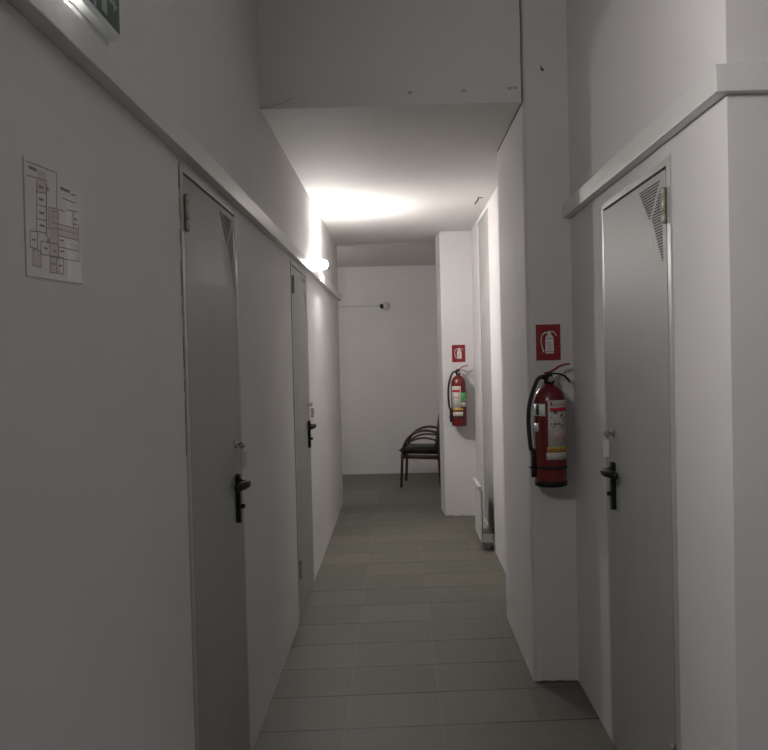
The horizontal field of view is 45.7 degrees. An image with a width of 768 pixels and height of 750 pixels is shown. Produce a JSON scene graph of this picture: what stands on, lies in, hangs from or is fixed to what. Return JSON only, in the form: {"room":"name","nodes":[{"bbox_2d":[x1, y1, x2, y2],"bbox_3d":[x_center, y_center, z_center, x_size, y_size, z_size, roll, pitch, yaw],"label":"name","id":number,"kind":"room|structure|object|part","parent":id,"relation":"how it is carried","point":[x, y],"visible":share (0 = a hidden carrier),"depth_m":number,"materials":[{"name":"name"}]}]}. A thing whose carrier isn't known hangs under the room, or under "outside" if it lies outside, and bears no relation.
{"room":"building corridor","nodes":[
{"label":"building corridor","id":0,"kind":"room"},
{"bbox_2d":[0,0,342,749],"bbox_3d":[-0.662,-0.286,3.465,0.201,3.550,12.120,-1,1,1],"label":"wall","id":1,"kind":"structure","parent":0,"point":[96,652],"depth_m":2.08,"materials":[{"name":"white paint"}]},
{"bbox_2d":[22,156,82,284],"bbox_3d":[-0.589,-0.265,1.631,0.002,0.201,0.268,-1,1,1],"label":"evacuation plan","id":2,"kind":"object","parent":1,"relation":"attached to","point":[52,233],"visible":1,"depth_m":1.61,"materials":[{"name":"grey paper"}]},
{"bbox_2d":[64,0,119,45],"bbox_3d":[-0.581,-0.784,1.708,0.041,0.175,0.473,-1,1,1],"label":"exit light","id":3,"kind":"object","parent":1,"relation":"attached to","point":[102,16],"visible":0.89,"depth_m":1.83,"materials":[{"name":"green plastic"}]},
{"bbox_2d":[7,0,341,300],"bbox_3d":[-0.579,-0.672,3.475,0.085,0.063,12.160,-1,1,1],"label":"wall trim","id":4,"kind":"structure","parent":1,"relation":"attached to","point":[55,19],"depth_m":2.09,"materials":[{"name":"paint"}]},
{"bbox_2d":[178,161,250,749],"bbox_3d":[-0.572,0.440,3.062,0.160,2.112,0.908,-1,1,1],"label":"door","id":5,"kind":"structure","parent":1,"relation":"in","point":[216,485],"depth_m":2.98,"materials":[{"name":"paint"}]},
{"bbox_2d":[219,211,234,287],"bbox_3d":[-0.566,-0.448,3.296,0.003,0.248,0.256,-1,1,1],"label":"vent grille","id":6,"kind":"object","parent":5,"relation":"attached to","point":[226,221],"depth_m":3.29,"materials":[{"name":"grey metal"}]},
{"bbox_3d":[-0.528,0.454,3.361,0.032,0.179,0.032,-1,1,1],"label":"handle plate","id":7,"kind":"part","parent":5,"relation":"part of","materials":[{"name":"black plastic"}]},
{"bbox_2d":[235,441,246,467],"bbox_3d":[-0.525,0.294,3.345,0.038,0.100,0.057,-1,1,1],"label":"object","id":8,"kind":"object","parent":5,"relation":"attached to","point":[241,444],"visible":1,"depth_m":3.36,"materials":[{"name":"silver metal"}]},
{"bbox_3d":[-0.511,0.400,3.307,0.044,0.035,0.140,-1,1,1],"label":"lever handle","id":9,"kind":"part","parent":5,"relation":"part of","materials":[{"name":"black plastic"}]},
{"bbox_2d":[290,260,315,622],"bbox_3d":[-0.531,0.379,5.749,0.160,2.112,0.928,-1,1,1],"label":"door","id":10,"kind":"structure","parent":1,"relation":"in","point":[303,426],"depth_m":5.69,"materials":[{"name":"paint"}]},
{"bbox_2d":[301,277,305,309],"bbox_3d":[-0.525,-0.509,5.993,0.003,0.248,0.256,-1,1,1],"label":"vent grille","id":11,"kind":"object","parent":10,"relation":"attached to","point":[303,279],"depth_m":5.98,"materials":[{"name":"grey metal"}]},
{"bbox_3d":[-0.488,0.393,6.058,0.032,0.179,0.032,-1,1,1],"label":"handle plate","id":12,"kind":"part","parent":10,"relation":"part of","materials":[{"name":"black plastic"}]},
{"bbox_2d":[308,403,313,417],"bbox_3d":[-0.484,0.234,6.042,0.038,0.100,0.057,-1,1,1],"label":"key","id":13,"kind":"object","parent":10,"relation":"attached to","point":[310,404],"visible":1,"depth_m":6.05,"materials":[{"name":"silver metal"}]},
{"bbox_3d":[-0.470,0.339,6.004,0.044,0.035,0.140,-1,1,1],"label":"lever handle","id":14,"kind":"part","parent":10,"relation":"part of","materials":[{"name":"black plastic"}]},
{"bbox_2d":[317,258,327,270],"bbox_3d":[-0.479,-0.859,7.090,0.082,0.104,0.104,-1,1,1],"label":"wall lamp","id":15,"kind":"object","parent":1,"relation":"attached to","point":[322,264],"visible":0.96,"depth_m":7.06,"materials":[{"name":"white glass"}]},
{"bbox_3d":[-0.469,-0.859,7.090,0.064,0.072,0.072,-1,1,1],"label":"globe","id":16,"kind":"part","parent":15,"relation":"part of","materials":[{"name":"white glass"}]},
{"bbox_2d":[337,265,438,474],"bbox_3d":[-0.816,-0.077,11.975,4.400,2.760,0.200,-1,1,1],"label":"wall","id":17,"kind":"structure","parent":0,"point":[389,390],"depth_m":11.86,"materials":[{"name":"white paint"}]},
{"bbox_2d":[338,305,379,307],"bbox_3d":[-1.543,-0.863,11.862,2.988,0.020,0.012,-1,1,1],"label":"cable trunking","id":18,"kind":"object","parent":17,"relation":"attached to","point":[360,305],"visible":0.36,"depth_m":11.84,"materials":[{"name":"grey plastic"}]},
{"bbox_2d":[380,301,389,310],"bbox_3d":[0.009,-0.895,11.792,0.126,0.120,0.103,-1,1,1],"label":"security camera","id":19,"kind":"object","parent":17,"relation":"attached to","point":[384,305],"visible":1,"depth_m":11.77,"materials":[{"name":"white plastic"}]},
{"bbox_2d":[257,0,521,109],"bbox_3d":[0.022,-1.669,4.209,1.212,0.851,0.012,-1,1,1],"label":"wall","id":20,"kind":"structure","parent":0,"point":[313,54],"depth_m":4.21,"materials":[{"name":"white paint"}]},
{"bbox_2d":[261,103,520,266],"bbox_3d":[-1.009,-1.456,8.140,4.600,0.302,7.810,-1,1,1],"label":"ceiling","id":21,"kind":"structure","parent":0,"point":[387,174],"depth_m":5.67,"materials":[{"name":"paint"}]},
{"bbox_2d":[497,103,521,151],"bbox_3d":[0.642,-1.270,4.723,0.008,0.007,1.000,-1,1,1],"label":"joint","id":22,"kind":"object","parent":21,"relation":"attached to","point":[521,103],"visible":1,"depth_m":4.66,"materials":[{"name":"grey"}]},
{"bbox_2d":[253,472,616,749],"bbox_3d":[0.208,1.492,4.662,7.000,0.100,14.860,-1,1,1],"label":"floor","id":23,"kind":"structure","parent":0,"point":[404,639],"depth_m":4.72,"materials":[{"name":"grey tile"}]},
{"bbox_2d":[399,415,440,487],"bbox_3d":[0.467,0.853,10.862,0.545,0.891,0.600,-1,1,7],"label":"armchair","id":24,"kind":"object","parent":23,"relation":"on","point":[407,449],"visible":0.82,"depth_m":10.61,"materials":[{"name":"brown wood"}]},
{"bbox_3d":[0.207,1.110,10.625,0.050,0.402,0.036,-1,1,7],"label":"leg","id":25,"kind":"part","parent":24,"relation":"part of","materials":[{"name":"brown wood"}]},
{"bbox_3d":[0.278,1.096,11.170,0.050,0.402,0.036,-1,1,7],"label":"leg","id":26,"kind":"part","parent":24,"relation":"part of","materials":[{"name":"brown wood"}]},
{"bbox_3d":[0.438,0.877,10.866,0.485,0.093,0.494,-1,1,7],"label":"seat","id":27,"kind":"part","parent":24,"relation":"part of","materials":[{"name":"black fabric"}]},
{"bbox_3d":[0.421,0.772,10.588,0.455,0.282,0.050,-1,1,7],"label":"armrest","id":28,"kind":"part","parent":24,"relation":"part of","materials":[{"name":"brown wood"}]},
{"bbox_3d":[0.457,0.945,10.866,0.422,0.065,0.556,-1,1,7],"label":"seat rail","id":29,"kind":"part","parent":24,"relation":"part of","materials":[{"name":"brown wood"}]},
{"bbox_3d":[0.492,0.758,11.134,0.455,0.282,0.050,-1,1,7],"label":"armrest","id":30,"kind":"part","parent":24,"relation":"part of","materials":[{"name":"brown wood"}]},
{"bbox_3d":[0.663,0.638,10.831,0.105,0.470,0.490,-1,1,7],"label":"backrest","id":31,"kind":"part","parent":24,"relation":"part of","materials":[{"name":"black fabric"}]},
{"bbox_3d":[0.662,0.869,10.580,0.085,0.863,0.034,-1,1,7],"label":"leg","id":32,"kind":"part","parent":24,"relation":"part of","materials":[{"name":"brown wood"}]},
{"bbox_2d":[472,477,493,549],"bbox_3d":[0.798,1.114,7.361,0.124,0.508,0.538,-1,1,1],"label":"radiator","id":33,"kind":"object","parent":23,"relation":"on","point":[485,536],"visible":1,"depth_m":7.17,"materials":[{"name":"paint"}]},
{"bbox_3d":[0.761,1.096,7.361,0.010,0.405,0.530,-1,1,1],"label":"panel","id":34,"kind":"part","parent":33,"relation":"part of","materials":[{"name":"paint"}]},
{"bbox_2d":[483,528,493,541],"bbox_3d":[0.817,1.265,7.364,0.093,0.065,0.530,-1,1,1],"label":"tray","id":35,"kind":"object","parent":33,"relation":"on","point":[487,536],"depth_m":7.10,"materials":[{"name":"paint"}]},
{"bbox_2d":[435,231,475,515],"bbox_3d":[0.845,-0.041,9.049,0.614,2.742,0.801,-1,1,1],"label":"wall","id":36,"kind":"structure","parent":0,"point":[452,248],"depth_m":8.65,"materials":[{"name":"white paint"}]},
{"bbox_2d":[447,365,467,425],"bbox_3d":[0.705,0.192,8.572,0.161,0.569,0.165,0,2,40],"label":"fire extinguisher","id":37,"kind":"object","parent":36,"relation":"attached to","point":[458,414],"visible":1,"depth_m":8.51,"materials":[{"name":"red metal"}]},
{"bbox_2d":[452,345,464,361],"bbox_3d":[0.707,-0.204,8.646,0.126,0.163,0.004,-1,1,1],"label":"sign","id":38,"kind":"object","parent":36,"relation":"attached to","point":[458,351],"visible":1,"depth_m":8.64,"materials":[{"name":"red plastic"}]},
{"bbox_2d":[471,186,505,572],"bbox_3d":[0.975,0.002,6.973,0.292,2.740,3.350,-1,1,1],"label":"wall niche","id":39,"kind":"object","parent":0,"point":[498,544],"visible":0.23,"depth_m":6.88,"materials":[{"name":"white paint"}]},
{"bbox_2d":[478,210,494,535],"bbox_3d":[0.871,-0.021,7.509,0.050,2.565,0.920,-1,1,1],"label":"panel","id":40,"kind":"object","parent":39,"relation":"attached to","point":[483,225],"visible":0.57,"depth_m":7.52,"materials":[{"name":"paint"}]},
{"bbox_2d":[497,0,578,682],"bbox_3d":[0.873,-0.351,4.755,0.410,3.552,1.071,-1,1,1],"label":"column","id":41,"kind":"structure","parent":0,"point":[533,155],"depth_m":4.25,"materials":[{"name":"white paint"}]},
{"bbox_2d":[526,363,569,487],"bbox_3d":[0.757,0.226,4.150,0.162,0.556,0.166,0,2,40],"label":"fire extinguisher","id":42,"kind":"object","parent":41,"relation":"attached to","point":[548,467],"visible":1,"depth_m":4.09,"materials":[{"name":"red metal"}]},
{"bbox_3d":[0.784,-0.029,4.138,0.119,0.048,0.022,-1,1,1],"label":"lever","id":43,"kind":"part","parent":42,"relation":"part of","materials":[{"name":"red"}]},
{"bbox_3d":[0.791,0.011,4.138,0.108,0.049,0.020,-1,1,1],"label":"carrying handle","id":44,"kind":"part","parent":42,"relation":"part of","materials":[{"name":"black plastic"}]},
{"bbox_2d":[536,324,560,360],"bbox_3d":[0.761,-0.151,4.225,0.113,0.166,0.004,-1,1,1],"label":"sign","id":45,"kind":"object","parent":41,"relation":"attached to","point":[548,345],"visible":1,"depth_m":4.22,"materials":[{"name":"red plastic"}]},
{"bbox_2d":[566,0,767,749],"bbox_3d":[0.957,-0.323,3.367,0.200,3.550,2.305,-1,1,1],"label":"wall","id":46,"kind":"structure","parent":0,"point":[628,61],"depth_m":2.46,"materials":[{"name":"white paint"}]},
{"bbox_2d":[600,155,680,749],"bbox_3d":[0.891,0.403,3.136,0.160,2.112,0.899,-1,1,1],"label":"door","id":47,"kind":"structure","parent":46,"relation":"in","point":[639,472],"depth_m":3.06,"materials":[{"name":"paint"}]},
{"bbox_2d":[603,430,614,456],"bbox_3d":[0.846,0.260,3.431,0.038,0.100,0.057,-1,1,1],"label":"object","id":48,"kind":"object","parent":47,"relation":"attached to","point":[607,433],"visible":1,"depth_m":3.44,"materials":[{"name":"silver metal"}]},
{"bbox_3d":[0.836,0.365,3.393,0.044,0.035,0.140,-1,1,1],"label":"lever handle","id":49,"kind":"part","parent":47,"relation":"part of","materials":[{"name":"black plastic"}]},
{"bbox_3d":[0.858,0.418,3.447,0.032,0.179,0.032,-1,1,1],"label":"handle plate","id":50,"kind":"part","parent":47,"relation":"part of","materials":[{"name":"black plastic"}]},
{"bbox_2d":[639,180,662,260],"bbox_3d":[0.843,-0.473,2.884,0.003,0.248,0.256,-1,1,1],"label":"vent grille","id":51,"kind":"object","parent":47,"relation":"attached to","point":[650,225],"depth_m":2.88,"materials":[{"name":"grey metal"}]},
{"bbox_2d":[562,62,767,217],"bbox_3d":[2.120,-0.765,3.176,2.624,0.066,2.033,-1,1,1],"label":"wall trim","id":52,"kind":"structure","parent":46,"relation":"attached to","point":[720,80],"depth_m":2.51,"materials":[{"name":"paint"}]}
]}

